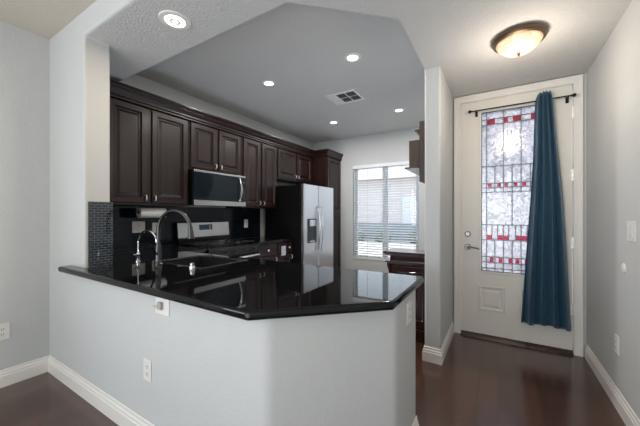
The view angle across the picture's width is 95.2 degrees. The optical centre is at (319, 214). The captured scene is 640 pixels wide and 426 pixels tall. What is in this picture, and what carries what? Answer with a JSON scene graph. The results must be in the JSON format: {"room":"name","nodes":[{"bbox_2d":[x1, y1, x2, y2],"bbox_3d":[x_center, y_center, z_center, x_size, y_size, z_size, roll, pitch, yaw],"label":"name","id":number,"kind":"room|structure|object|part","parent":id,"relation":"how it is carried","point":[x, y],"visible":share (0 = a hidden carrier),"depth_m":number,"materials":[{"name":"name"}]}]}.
{"room":"kitchen","nodes":[
{"label":"kitchen","id":0,"kind":"room"},
{"bbox_2d":[0,21,49,369],"bbox_3d":[-3.685,-0.195,0.132,0.150,2.950,5.394,0,0,31],"label":"wall","id":1,"kind":"structure","parent":0,"point":[24,55],"depth_m":2.27,"materials":[{"name":"paint"}]},
{"bbox_2d":[0,322,9,340],"bbox_3d":[-2.356,0.872,2.165,0.009,0.122,0.078,0,0,31],"label":"outlet","id":2,"kind":"object","parent":1,"relation":"attached to","point":[5,327],"visible":1,"depth_m":2.17,"materials":[{"name":"white plastic"}]},
{"bbox_2d":[0,355,48,387],"bbox_3d":[-3.615,1.217,0.089,0.016,0.126,5.394,0,0,31],"label":"baseboard","id":3,"kind":"structure","parent":1,"relation":"attached to","point":[8,376],"depth_m":2.25,"materials":[{"name":"white paint"}]},
{"bbox_2d":[0,0,96,39],"bbox_3d":[-1.984,-1.552,-0.892,4.022,0.236,5.414,0,0,31],"label":"ceiling","id":4,"kind":"structure","parent":0,"point":[44,18],"depth_m":2.08,"materials":[{"name":"paint"}]},
{"bbox_2d":[50,0,136,372],"bbox_3d":[-0.726,-0.195,1.587,4.250,2.950,0.168,0,0,31],"label":"wall","id":5,"kind":"structure","parent":0,"point":[79,62],"depth_m":2.17,"materials":[{"name":"paint"}]},
{"bbox_2d":[88,201,112,266],"bbox_3d":[-1.997,0.141,2.382,0.912,0.466,0.154,0,0,31],"label":"tile splash","id":6,"kind":"structure","parent":5,"relation":"attached to","point":[100,214],"depth_m":2.14,"materials":[{"name":"black tile"}]},
{"bbox_2d":[114,74,313,250],"bbox_3d":[-1.317,-0.195,4.560,0.150,2.950,4.298,0,0,31],"label":"wall","id":7,"kind":"structure","parent":0,"point":[137,81],"depth_m":4.08,"materials":[{"name":"paint"}]},
{"bbox_2d":[110,97,187,206],"bbox_3d":[-1.926,-0.611,3.044,0.382,1.034,1.038,0,0,31],"label":"upper cabinet","id":8,"kind":"object","parent":7,"relation":"attached to","point":[149,148],"visible":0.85,"depth_m":2.99,"materials":[{"name":"brown wood"}]},
{"bbox_3d":[-1.869,-0.601,2.849,0.021,0.970,0.355,0,0,31],"label":"door","id":9,"kind":"part","parent":8,"relation":"part of","materials":[{"name":"brown wood"}]},
{"bbox_2d":[136,205,166,217],"bbox_3d":[-1.832,-0.028,3.183,0.110,0.132,0.322,0,0,31],"label":"paper towel holder","id":10,"kind":"object","parent":8,"relation":"attached to","point":[140,212],"visible":0.86,"depth_m":3.12,"materials":[{"name":"paper"}]},
{"bbox_3d":[-1.645,-0.601,3.216,0.021,0.970,0.405,0,0,31],"label":"door","id":11,"kind":"part","parent":8,"relation":"part of","materials":[{"name":"brown wood"}]},
{"bbox_2d":[110,79,314,157],"bbox_3d":[-1.081,-1.158,4.079,0.112,0.133,3.685,0,0,31],"label":"crown molding","id":12,"kind":"structure","parent":8,"relation":"attached to","point":[118,90],"depth_m":3.42,"materials":[{"name":"brown wood"}]},
{"bbox_2d":[113,205,259,250],"bbox_3d":[-1.683,0.141,3.796,0.017,0.467,2.584,0,0,31],"label":"backsplash","id":13,"kind":"structure","parent":7,"relation":"attached to","point":[123,216],"depth_m":3.56,"materials":[{"name":"black stone"}]},
{"bbox_2d":[132,221,144,232],"bbox_3d":[-2.008,0.140,3.235,0.010,0.125,0.135,0,0,31],"label":"light switch","id":14,"kind":"object","parent":13,"relation":"attached to","point":[137,226],"visible":1,"depth_m":3.23,"materials":[{"name":"white plastic"}]},
{"bbox_2d":[152,222,157,232],"bbox_3d":[-1.912,0.155,3.394,0.009,0.120,0.075,0,0,31],"label":"outlet","id":15,"kind":"object","parent":13,"relation":"attached to","point":[154,225],"visible":0.62,"depth_m":3.38,"materials":[{"name":"white plastic"}]},
{"bbox_2d":[244,219,247,227],"bbox_3d":[-1.169,0.145,4.615,0.009,0.130,0.078,0,0,31],"label":"outlet","id":16,"kind":"object","parent":13,"relation":"attached to","point":[245,220],"visible":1,"depth_m":4.61,"materials":[{"name":"white plastic"}]},
{"bbox_2d":[188,121,240,175],"bbox_3d":[-1.443,-0.830,3.838,0.382,0.596,0.813,0,0,31],"label":"upper cabinet","id":17,"kind":"object","parent":7,"relation":"attached to","point":[209,149],"visible":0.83,"depth_m":3.69,"materials":[{"name":"brown wood"}]},
{"bbox_3d":[-1.422,-0.820,3.583,0.021,0.532,0.367,0,0,31],"label":"door","id":18,"kind":"part","parent":17,"relation":"part of","materials":[{"name":"brown wood"}]},
{"bbox_2d":[188,169,245,206],"bbox_3d":[-1.399,-0.318,3.819,0.477,0.420,0.810,0,0,31],"label":"microwave","id":19,"kind":"object","parent":17,"relation":"attached to","point":[205,188],"visible":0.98,"depth_m":3.63,"materials":[{"name":"silver metal"}]},
{"bbox_3d":[-1.278,-0.336,3.703,0.026,0.328,0.738,0,0,31],"label":"door","id":20,"kind":"part","parent":19,"relation":"part of","materials":[{"name":"black glass"}]},
{"bbox_3d":[-1.258,-0.515,3.733,0.030,0.026,0.810,0,0,31],"label":"trim","id":21,"kind":"part","parent":19,"relation":"part of","materials":[{"name":"silver metal"}]},
{"bbox_3d":[-1.258,-0.139,3.733,0.030,0.062,0.810,0,0,31],"label":"trim","id":22,"kind":"part","parent":19,"relation":"part of","materials":[{"name":"silver metal"}]},
{"bbox_3d":[-1.077,-0.338,3.955,0.068,0.333,0.028,0,0,31],"label":"handle","id":23,"kind":"part","parent":19,"relation":"part of","materials":[{"name":"silver metal"}]},
{"bbox_3d":[-1.066,-0.336,4.051,0.027,0.328,0.068,0,0,31],"label":"control panel","id":24,"kind":"part","parent":19,"relation":"part of","materials":[{"name":"black plastic"}]},
{"bbox_3d":[-1.209,-0.820,3.933,0.021,0.532,0.373,0,0,31],"label":"door","id":25,"kind":"part","parent":17,"relation":"part of","materials":[{"name":"brown wood"}]},
{"bbox_2d":[226,137,276,208],"bbox_3d":[-1.027,-0.611,4.521,0.382,1.034,0.767,0,0,31],"label":"upper cabinet","id":26,"kind":"object","parent":7,"relation":"attached to","point":[258,160],"visible":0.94,"depth_m":4.41,"materials":[{"name":"brown wood"}]},
{"bbox_3d":[-0.996,-0.601,4.284,0.021,0.970,0.335,0,0,31],"label":"door","id":27,"kind":"part","parent":26,"relation":"part of","materials":[{"name":"brown wood"}]},
{"bbox_3d":[-0.797,-0.601,4.610,0.021,0.970,0.337,0,0,31],"label":"door","id":28,"kind":"part","parent":26,"relation":"part of","materials":[{"name":"brown wood"}]},
{"bbox_2d":[277,148,311,184],"bbox_3d":[-0.553,-0.858,5.301,0.382,0.540,1.047,0,0,31],"label":"upper cabinet","id":29,"kind":"object","parent":7,"relation":"attached to","point":[292,168],"visible":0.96,"depth_m":5.16,"materials":[{"name":"brown wood"}]},
{"bbox_3d":[-0.560,-0.848,5.000,0.021,0.476,0.490,0,0,31],"label":"door","id":30,"kind":"part","parent":29,"relation":"part of","materials":[{"name":"brown wood"}]},
{"bbox_3d":[-0.291,-0.848,5.443,0.021,0.476,0.473,0,0,31],"label":"door","id":31,"kind":"part","parent":29,"relation":"part of","materials":[{"name":"brown wood"}]},
{"bbox_2d":[77,276,414,425],"bbox_3d":[-0.661,0.847,1.624,2.345,0.866,0.676,0,0,12],"label":"wall","id":32,"kind":"structure","parent":0,"point":[209,368],"depth_m":1.34,"materials":[{"name":"paint"}]},
{"bbox_2d":[143,358,151,382],"bbox_3d":[-0.963,0.868,1.627,0.075,0.118,0.009,0,0,31],"label":"outlet","id":33,"kind":"object","parent":32,"relation":"attached to","point":[147,364],"visible":1,"depth_m":1.62,"materials":[{"name":"white plastic"}]},
{"bbox_2d":[153,297,169,316],"bbox_3d":[-0.842,0.485,1.546,0.126,0.095,0.022,0,0,31],"label":"outlet","id":34,"kind":"object","parent":32,"relation":"attached to","point":[162,306],"visible":0.8,"depth_m":1.54,"materials":[{"name":"white plastic"}]},
{"bbox_2d":[48,355,418,425],"bbox_3d":[-0.915,1.217,1.701,2.884,0.126,0.693,0,0,15],"label":"baseboard","id":35,"kind":"structure","parent":32,"relation":"attached to","point":[113,409],"depth_m":1.92,"materials":[{"name":"white paint"}]},
{"bbox_2d":[407,300,410,325],"bbox_3d":[0.468,0.515,1.530,0.009,0.112,0.078,0,0,31],"label":"outlet","id":36,"kind":"object","parent":32,"relation":"attached to","point":[409,302],"visible":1,"depth_m":1.52,"materials":[{"name":"white plastic"}]},
{"bbox_2d":[136,2,424,142],"bbox_3d":[0.035,-1.635,3.877,3.070,0.170,4.260,0,0,31],"label":"ceiling","id":37,"kind":"structure","parent":0,"point":[301,48],"depth_m":3.17,"materials":[{"name":"paint"}]},
{"bbox_2d":[262,80,275,86],"bbox_3d":[-0.605,-1.546,3.449,0.164,0.008,0.164,0,0,31],"label":"recessed light","id":38,"kind":"object","parent":37,"relation":"in","point":[269,83],"visible":1,"depth_m":3.44,"materials":[{"name":"white plastic"}]},
{"bbox_2d":[325,89,364,104],"bbox_3d":[0.337,-1.544,3.863,0.420,0.012,0.350,0,0,31],"label":"ceiling vent","id":39,"kind":"object","parent":37,"relation":"in","point":[348,96],"visible":1,"depth_m":3.85,"materials":[{"name":"white plastic"}]},
{"bbox_2d":[344,53,360,61],"bbox_3d":[0.322,-1.546,2.885,0.164,0.008,0.164,0,0,31],"label":"recessed light","id":40,"kind":"object","parent":37,"relation":"in","point":[351,57],"visible":1,"depth_m":2.88,"materials":[{"name":"white plastic"}]},
{"bbox_2d":[393,108,404,111],"bbox_3d":[1.173,-1.546,4.343,0.164,0.008,0.164,0,0,31],"label":"recessed light","id":41,"kind":"object","parent":37,"relation":"in","point":[397,109],"visible":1,"depth_m":4.34,"materials":[{"name":"white plastic"}]},
{"bbox_2d":[0,332,625,425],"bbox_3d":[-0.930,1.330,1.069,4.500,0.100,10.260,0,0,31],"label":"floor","id":42,"kind":"structure","parent":0,"point":[478,382],"depth_m":2.06,"materials":[{"name":"brown wood"}]},
{"bbox_2d":[175,221,259,258],"bbox_3d":[-1.279,0.690,3.746,0.710,1.181,0.806,0,0,31],"label":"gas range","id":43,"kind":"object","parent":42,"relation":"on","point":[212,236],"visible":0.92,"depth_m":3.75,"materials":[{"name":"silver metal"}]},
{"bbox_2d":[187,242,258,250],"bbox_3d":[-1.305,0.400,3.761,0.650,0.020,0.806,0,0,31],"label":"cooktop","id":44,"kind":"object","parent":43,"relation":"in","point":[242,245],"depth_m":3.58,"materials":[{"name":"black ceramic"}]},
{"bbox_3d":[-1.036,0.455,3.598,0.040,0.090,0.800,0,0,31],"label":"panel","id":45,"kind":"part","parent":43,"relation":"part of","materials":[{"name":"black ceramic"}]},
{"bbox_3d":[-1.039,0.784,3.599,0.033,0.552,0.796,0,0,31],"label":"oven door","id":46,"kind":"part","parent":43,"relation":"part of","materials":[{"name":"black ceramic"}]},
{"bbox_3d":[-1.001,0.532,3.576,0.058,0.026,0.732,0,0,31],"label":"handle","id":47,"kind":"part","parent":43,"relation":"part of","materials":[{"name":"silver metal"}]},
{"bbox_2d":[259,241,292,262],"bbox_3d":[-0.898,0.848,4.456,0.670,0.865,0.790,0,0,31],"label":"base cabinet","id":48,"kind":"object","parent":42,"relation":"on","point":[272,251],"visible":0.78,"depth_m":4.29,"materials":[{"name":"brown wood"}]},
{"bbox_2d":[238,237,293,244],"bbox_3d":[-0.893,0.395,4.453,0.645,0.040,0.796,0,0,31],"label":"countertop","id":49,"kind":"structure","parent":48,"relation":"on","point":[261,240],"depth_m":4.35,"materials":[{"name":"black stone"}]},
{"bbox_3d":[-0.744,0.512,4.146,0.018,0.155,0.380,0,0,31],"label":"drawer","id":50,"kind":"part","parent":48,"relation":"part of","materials":[{"name":"brown wood"}]},
{"bbox_3d":[-0.743,0.885,4.145,0.021,0.550,0.380,0,0,31],"label":"door","id":51,"kind":"part","parent":48,"relation":"part of","materials":[{"name":"brown wood"}]},
{"bbox_2d":[281,246,285,255],"bbox_3d":[-0.552,0.552,4.425,0.014,0.145,0.096,0,0,31],"label":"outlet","id":52,"kind":"object","parent":48,"relation":"hanging from","point":[283,248],"visible":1,"depth_m":4.41,"materials":[{"name":"white plastic"}]},
{"bbox_3d":[-0.540,0.512,4.481,0.018,0.155,0.345,0,0,31],"label":"drawer","id":53,"kind":"part","parent":48,"relation":"part of","materials":[{"name":"brown wood"}]},
{"bbox_3d":[-0.539,0.885,4.481,0.021,0.550,0.345,0,0,31],"label":"door","id":54,"kind":"part","parent":48,"relation":"part of","materials":[{"name":"brown wood"}]},
{"bbox_2d":[265,183,332,266],"bbox_3d":[-0.309,0.393,5.129,0.860,1.775,0.958,0,0,31],"label":"refrigerator","id":55,"kind":"object","parent":42,"relation":"on","point":[303,213],"visible":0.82,"depth_m":4.76,"materials":[{"name":"silver metal"}]},
{"bbox_3d":[-0.163,0.370,4.733,0.058,1.700,0.427,0,0,31],"label":"freezer door","id":56,"kind":"part","parent":55,"relation":"part of","materials":[{"name":"silver metal"}]},
{"bbox_3d":[-0.115,0.140,4.740,0.004,0.100,0.180,0,0,31],"label":"dispenser panel","id":57,"kind":"part","parent":55,"relation":"part of","materials":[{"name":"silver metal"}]},
{"bbox_3d":[-0.018,0.245,4.851,0.075,0.769,0.022,0,0,31],"label":"handle","id":58,"kind":"part","parent":55,"relation":"part of","materials":[{"name":"silver metal"}]},
{"bbox_3d":[0.025,0.245,4.922,0.075,0.769,0.022,0,0,31],"label":"handle","id":59,"kind":"part","parent":55,"relation":"part of","materials":[{"name":"silver metal"}]},
{"bbox_3d":[0.088,0.370,5.144,0.058,1.700,0.516,0,0,31],"label":"door","id":60,"kind":"part","parent":55,"relation":"part of","materials":[{"name":"silver metal"}]},
{"bbox_2d":[310,149,342,267],"bbox_3d":[0.007,0.028,5.894,0.723,2.505,0.632,0,0,31],"label":"pantry cabinet","id":61,"kind":"object","parent":42,"relation":"on","point":[326,163],"visible":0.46,"depth_m":5.72,"materials":[{"name":"brown wood"}]},
{"bbox_3d":[0.148,-1.158,5.808,0.394,0.133,0.632,0,0,31],"label":"crown","id":62,"kind":"part","parent":61,"relation":"part of","materials":[{"name":"brown wood"}]},
{"bbox_3d":[0.280,-0.568,5.756,0.021,1.036,0.525,0,0,31],"label":"door","id":63,"kind":"part","parent":61,"relation":"part of","materials":[{"name":"brown wood"}]},
{"bbox_3d":[0.280,0.570,5.756,0.021,1.180,0.525,0,0,31],"label":"door","id":64,"kind":"part","parent":61,"relation":"part of","materials":[{"name":"brown wood"}]},
{"bbox_2d":[383,248,424,342],"bbox_3d":[0.956,0.834,3.097,0.483,0.893,0.315,0,0,31],"label":"sideboard","id":65,"kind":"object","parent":42,"relation":"on","point":[401,261],"visible":0.41,"depth_m":2.94,"materials":[{"name":"brown wood"}]},
{"bbox_3d":[0.917,0.835,2.978,0.370,0.590,0.019,0,0,31],"label":"door","id":66,"kind":"part","parent":65,"relation":"part of","materials":[{"name":"brown wood"}]},
{"bbox_2d":[461,330,573,356],"bbox_3d":[1.939,1.263,2.946,0.922,0.034,0.190,0,0,31],"label":"trim","id":67,"kind":"structure","parent":42,"relation":"on","point":[463,332],"depth_m":2.86,"materials":[{"name":"brown wood"}]},
{"bbox_3d":[-0.681,0.797,2.065,2.240,0.765,0.781,0,0,31],"label":"base cabinet","id":68,"kind":"object","parent":42,"relation":"on","visible":0},
{"bbox_2d":[58,245,423,320],"bbox_3d":[-0.850,0.395,2.236,3.022,0.039,1.313,0,0,31],"label":"countertop","id":69,"kind":"structure","parent":68,"relation":"on","point":[251,289],"depth_m":1.58,"materials":[{"name":"black stone"}]},
{"bbox_2d":[133,230,155,261],"bbox_3d":[-1.365,0.248,2.305,0.222,0.254,0.056,0,0,11],"label":"filter faucet","id":70,"kind":"object","parent":69,"relation":"on","point":[137,254],"visible":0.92,"depth_m":2.32,"materials":[{"name":"silver metal"}]},
{"bbox_3d":[-1.359,0.213,2.296,0.209,0.184,0.013,0,0,19],"label":"spout","id":71,"kind":"part","parent":70,"relation":"part of","materials":[{"name":"silver metal"}]},
{"bbox_2d":[150,209,194,264],"bbox_3d":[-1.078,0.167,2.096,0.364,0.415,0.129,0,0,21],"label":"kitchen faucet","id":72,"kind":"object","parent":69,"relation":"on","point":[157,252],"visible":1,"depth_m":2.15,"materials":[{"name":"silver metal"}]},
{"bbox_3d":[-1.067,0.095,2.131,0.326,0.270,0.027,0,0,19],"label":"spout","id":73,"kind":"part","parent":72,"relation":"part of","materials":[{"name":"silver metal"}]},
{"bbox_2d":[189,263,194,268],"bbox_3d":[-0.882,0.354,2.014,0.040,0.041,0.040,0,0,31],"label":"switch","id":74,"kind":"object","parent":69,"relation":"on","point":[192,265],"visible":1,"depth_m":2.00,"materials":[{"name":"silver metal"}]},
{"bbox_2d":[154,254,246,268],"bbox_3d":[-0.963,0.484,2.371,0.610,0.220,0.450,0,0,31],"label":"sink","id":75,"kind":"object","parent":69,"relation":"in","point":[201,261],"visible":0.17,"depth_m":2.59,"materials":[{"name":"black metal"}]},
{"bbox_2d":[164,256,237,267],"bbox_3d":[-0.963,0.491,2.371,0.610,0.206,0.450,0,0,31],"label":"basin","id":76,"kind":"object","parent":75,"relation":"in","point":[200,261],"depth_m":2.60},
{"bbox_2d":[88,0,631,97],"bbox_3d":[-0.027,-1.464,2.600,4.150,0.393,2.586,0,0,31],"label":"ceiling","id":77,"kind":"structure","parent":0,"point":[457,37],"depth_m":2.01,"materials":[{"name":"paint"}]},
{"bbox_2d":[158,10,190,29],"bbox_3d":[-0.947,-1.262,1.908,0.196,0.010,0.196,0,0,31],"label":"recessed light","id":78,"kind":"object","parent":77,"relation":"in","point":[175,20],"visible":1,"depth_m":1.89,"materials":[{"name":"white plastic"}]},
{"bbox_2d":[491,23,547,57],"bbox_3d":[1.417,-1.196,2.082,0.335,0.143,0.335,0,0,31],"label":"flush ceiling light","id":79,"kind":"object","parent":77,"relation":"attached to","point":[519,40],"visible":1,"depth_m":2.00,"materials":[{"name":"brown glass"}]},
{"bbox_3d":[1.417,-1.190,2.082,0.283,0.082,0.283,0,0,31],"label":"lamp shade","id":80,"kind":"part","parent":79,"relation":"part of","materials":[{"name":"white glass"}]},
{"bbox_2d":[314,127,424,272],"bbox_3d":[1.126,-0.195,5.683,3.155,2.950,0.160,0,0,31],"label":"wall","id":81,"kind":"structure","parent":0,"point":[393,146],"depth_m":5.76,"materials":[{"name":"paint"}]},
{"bbox_2d":[353,161,418,259],"bbox_3d":[1.220,-0.054,5.556,1.274,1.828,0.080,0,0,31],"label":"window blind","id":82,"kind":"object","parent":81,"relation":"attached to","point":[401,163],"visible":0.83,"depth_m":5.56,"materials":[{"name":"grey plastic"}]},
{"bbox_3d":[0.928,-0.030,5.714,0.004,1.760,0.004,0,0,31],"label":"ladder cord","id":83,"kind":"part","parent":82,"relation":"part of","materials":[{"name":"white fabric"}]},
{"bbox_3d":[1.225,0.850,5.564,1.258,0.020,0.048,0,0,31],"label":"rail","id":84,"kind":"part","parent":82,"relation":"part of","materials":[{"name":"white plastic"}]},
{"bbox_3d":[1.220,-0.936,5.556,1.274,0.063,0.080,0,0,31],"label":"head rail","id":85,"kind":"part","parent":82,"relation":"part of","materials":[{"name":"white plastic"}]},
{"bbox_3d":[1.699,-0.030,5.245,0.004,1.760,0.004,0,0,31],"label":"ladder cord","id":86,"kind":"part","parent":82,"relation":"part of","materials":[{"name":"white fabric"}]},
{"bbox_2d":[353,165,418,260],"bbox_3d":[1.240,-0.045,5.589,1.282,1.850,0.142,0,0,31],"label":"window","id":87,"kind":"structure","parent":81,"relation":"attached to","point":[356,170],"depth_m":5.61,"materials":[{"name":"plastic"}]},
{"bbox_3d":[0.992,-0.045,5.788,0.571,1.770,0.030,0,0,31],"label":"sash","id":88,"kind":"part","parent":87,"relation":"part of","materials":[{"name":"plastic"}]},
{"bbox_3d":[1.531,-0.045,5.460,0.571,1.770,0.030,0,0,31],"label":"sash","id":89,"kind":"part","parent":87,"relation":"part of","materials":[{"name":"plastic"}]},
{"bbox_2d":[425,67,452,348],"bbox_3d":[1.673,-0.195,3.680,0.132,2.950,2.693,0,0,31],"label":"wall","id":90,"kind":"structure","parent":0,"point":[438,97],"depth_m":2.54,"materials":[{"name":"paint"}]},
{"bbox_2d":[405,121,424,183],"bbox_3d":[1.310,-0.690,3.534,0.334,0.660,0.860,0,0,31],"label":"wall cabinet","id":91,"kind":"object","parent":90,"relation":"attached to","point":[416,147],"visible":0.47,"depth_m":3.20,"materials":[{"name":"brown wood"}]},
{"bbox_2d":[422,321,453,364],"bbox_3d":[1.669,1.217,3.673,0.164,0.126,2.709,0,0,31],"label":"baseboard","id":92,"kind":"structure","parent":90,"relation":"attached to","point":[429,354],"depth_m":2.54,"materials":[{"name":"white paint"}]},
{"bbox_2d":[453,73,585,356],"bbox_3d":[1.964,-0.195,2.972,1.095,2.950,0.160,0,0,31],"label":"wall door","id":93,"kind":"structure","parent":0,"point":[584,74],"depth_m":2.63,"materials":[{"name":"paint"}]},
{"bbox_2d":[461,85,573,349],"bbox_3d":[1.914,0.030,2.893,0.928,2.425,0.107,0,0,31],"label":"door","id":94,"kind":"structure","parent":93,"relation":"in","point":[496,144],"depth_m":2.96,"materials":[{"name":"paint"}]},
{"bbox_3d":[1.756,0.867,2.995,0.239,0.260,0.008,0,0,31],"label":"panel","id":95,"kind":"part","parent":94,"relation":"part of","materials":[{"name":"paint"}]},
{"bbox_3d":[1.910,-0.234,2.900,0.582,1.688,0.010,0,0,31],"label":"glass molding","id":96,"kind":"part","parent":94,"relation":"part of","materials":[{"name":"glass"}]},
{"bbox_3d":[1.923,-0.234,2.922,0.546,1.652,0.006,0,0,31],"label":"glass pane","id":97,"kind":"part","parent":94,"relation":"part of","materials":[{"name":"white"}]},
{"bbox_3d":[1.922,-0.244,2.918,0.437,1.468,0.002,0,0,31],"label":"red glass","id":98,"kind":"part","parent":94,"relation":"part of","materials":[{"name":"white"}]},
{"bbox_3d":[2.064,0.867,2.807,0.239,0.260,0.008,0,0,31],"label":"panel","id":99,"kind":"part","parent":94,"relation":"part of","materials":[{"name":"paint"}]},
{"bbox_2d":[468,93,576,116],"bbox_3d":[1.928,-1.053,2.846,0.865,0.062,0.082,0,0,31],"label":"curtain rod","id":100,"kind":"object","parent":94,"relation":"attached to","point":[573,94],"visible":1,"depth_m":2.82,"materials":[{"name":"black metal"}]},
{"bbox_3d":[1.916,-1.067,2.826,0.805,0.013,0.013,0,0,31],"label":"rod","id":101,"kind":"part","parent":100,"relation":"part of","materials":[{"name":"black metal"}]},
{"bbox_2d":[521,90,571,331],"bbox_3d":[2.086,-0.045,2.699,0.380,2.191,0.109,0,0,31],"label":"curtain","id":102,"kind":"object","parent":100,"relation":"hanging from","point":[546,297],"visible":1,"depth_m":2.69,"materials":[{"name":"blue fabric"}]},
{"bbox_2d":[454,74,582,356],"bbox_3d":[1.942,0.012,2.949,1.058,2.536,0.142,0,0,31],"label":"door frame","id":103,"kind":"structure","parent":93,"relation":"attached to","point":[576,81],"depth_m":2.69,"materials":[{"name":"white paint"}]},
{"bbox_2d":[586,0,639,419],"bbox_3d":[0.432,-0.195,-0.743,0.150,2.950,8.180,0,0,31],"label":"wall","id":104,"kind":"structure","parent":0,"point":[613,78],"depth_m":2.01,"materials":[{"name":"paint"}]},
{"bbox_2d":[585,344,639,425],"bbox_3d":[0.302,1.217,-0.796,0.016,0.126,7.955,0,0,31],"label":"baseboard","id":105,"kind":"structure","parent":104,"relation":"attached to","point":[623,408],"depth_m":1.99,"materials":[{"name":"white paint"}]},
{"bbox_2d":[614,334,618,354],"bbox_3d":[1.973,0.865,1.942,0.009,0.118,0.075,0,0,31],"label":"outlet","id":106,"kind":"object","parent":104,"relation":"attached to","point":[616,338],"visible":1,"depth_m":1.94,"materials":[{"name":"white plastic"}]},
{"bbox_2d":[621,263,625,273],"bbox_3d":[1.911,0.340,1.843,0.010,0.066,0.066,0,0,31],"label":"wall sensor","id":107,"kind":"object","parent":104,"relation":"attached to","point":[623,267],"visible":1,"depth_m":1.83,"materials":[{"name":"white plastic"}]},
{"bbox_2d":[627,221,635,241],"bbox_3d":[1.845,0.100,1.734,0.010,0.120,0.125,0,0,31],"label":"light switch","id":108,"kind":"object","parent":104,"relation":"attached to","point":[631,225],"visible":1,"depth_m":1.71,"materials":[{"name":"white plastic"}]},
{"label":"outside","id":109,"kind":"structure","parent":0,"visible":0},
{"bbox_2d":[358,240,415,256],"bbox_3d":[17.066,1.350,28.046,80.000,0.100,54.340,0,0,31],"label":"ground","id":110,"kind":"structure","parent":109,"point":[363,240],"depth_m":11.81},
{"bbox_2d":[358,230,364,240],"bbox_3d":[1.870,1.029,14.428,0.728,0.697,0.744,0,0,31],"label":"shrub","id":111,"kind":"object","parent":110,"relation":"on","point":[358,230],"visible":0.27,"depth_m":14.20,"materials":[{"name":"green plant"}]},
{"bbox_2d":[374,228,391,241],"bbox_3d":[2.953,1.024,13.663,0.834,0.767,0.819,0,0,31],"label":"shrub","id":112,"kind":"object","parent":110,"relation":"on","point":[378,230],"visible":0.44,"depth_m":13.44,"materials":[{"name":"green plant"}]},
{"bbox_2d":[358,166,415,222],"bbox_3d":[6.570,-1.170,22.340,21.000,5.100,8.200,0,0,31],"label":"neighbor house","id":113,"kind":"structure","parent":110,"relation":"on","point":[373,172],"depth_m":19.68,"materials":[{"name":"ceramic"}]},
{"bbox_3d":[6.401,0.130,18.311,2.500,2.500,0.060,0,0,31],"label":"garage frame","id":114,"kind":"part","parent":113,"relation":"part of","materials":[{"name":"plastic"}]},
{"bbox_3d":[6.401,0.130,18.311,2.300,2.300,0.040,0,0,31],"label":"garage door","id":115,"kind":"part","parent":113,"relation":"part of","materials":[{"name":"white"}]},
{"bbox_2d":[358,222,415,241],"bbox_3d":[2.204,0.850,15.164,28.000,0.900,0.200,0,0,31],"label":"wall","id":116,"kind":"structure","parent":110,"relation":"on","point":[394,223],"depth_m":14.21,"materials":[{"name":"grey"}]},
{"bbox_2d":[408,232,415,243],"bbox_3d":[4.268,1.055,12.975,0.742,0.610,0.703,0,0,31],"label":"shrub","id":117,"kind":"object","parent":110,"relation":"on","point":[411,232],"visible":0.21,"depth_m":12.85,"materials":[{"name":"green plant"}]}
]}

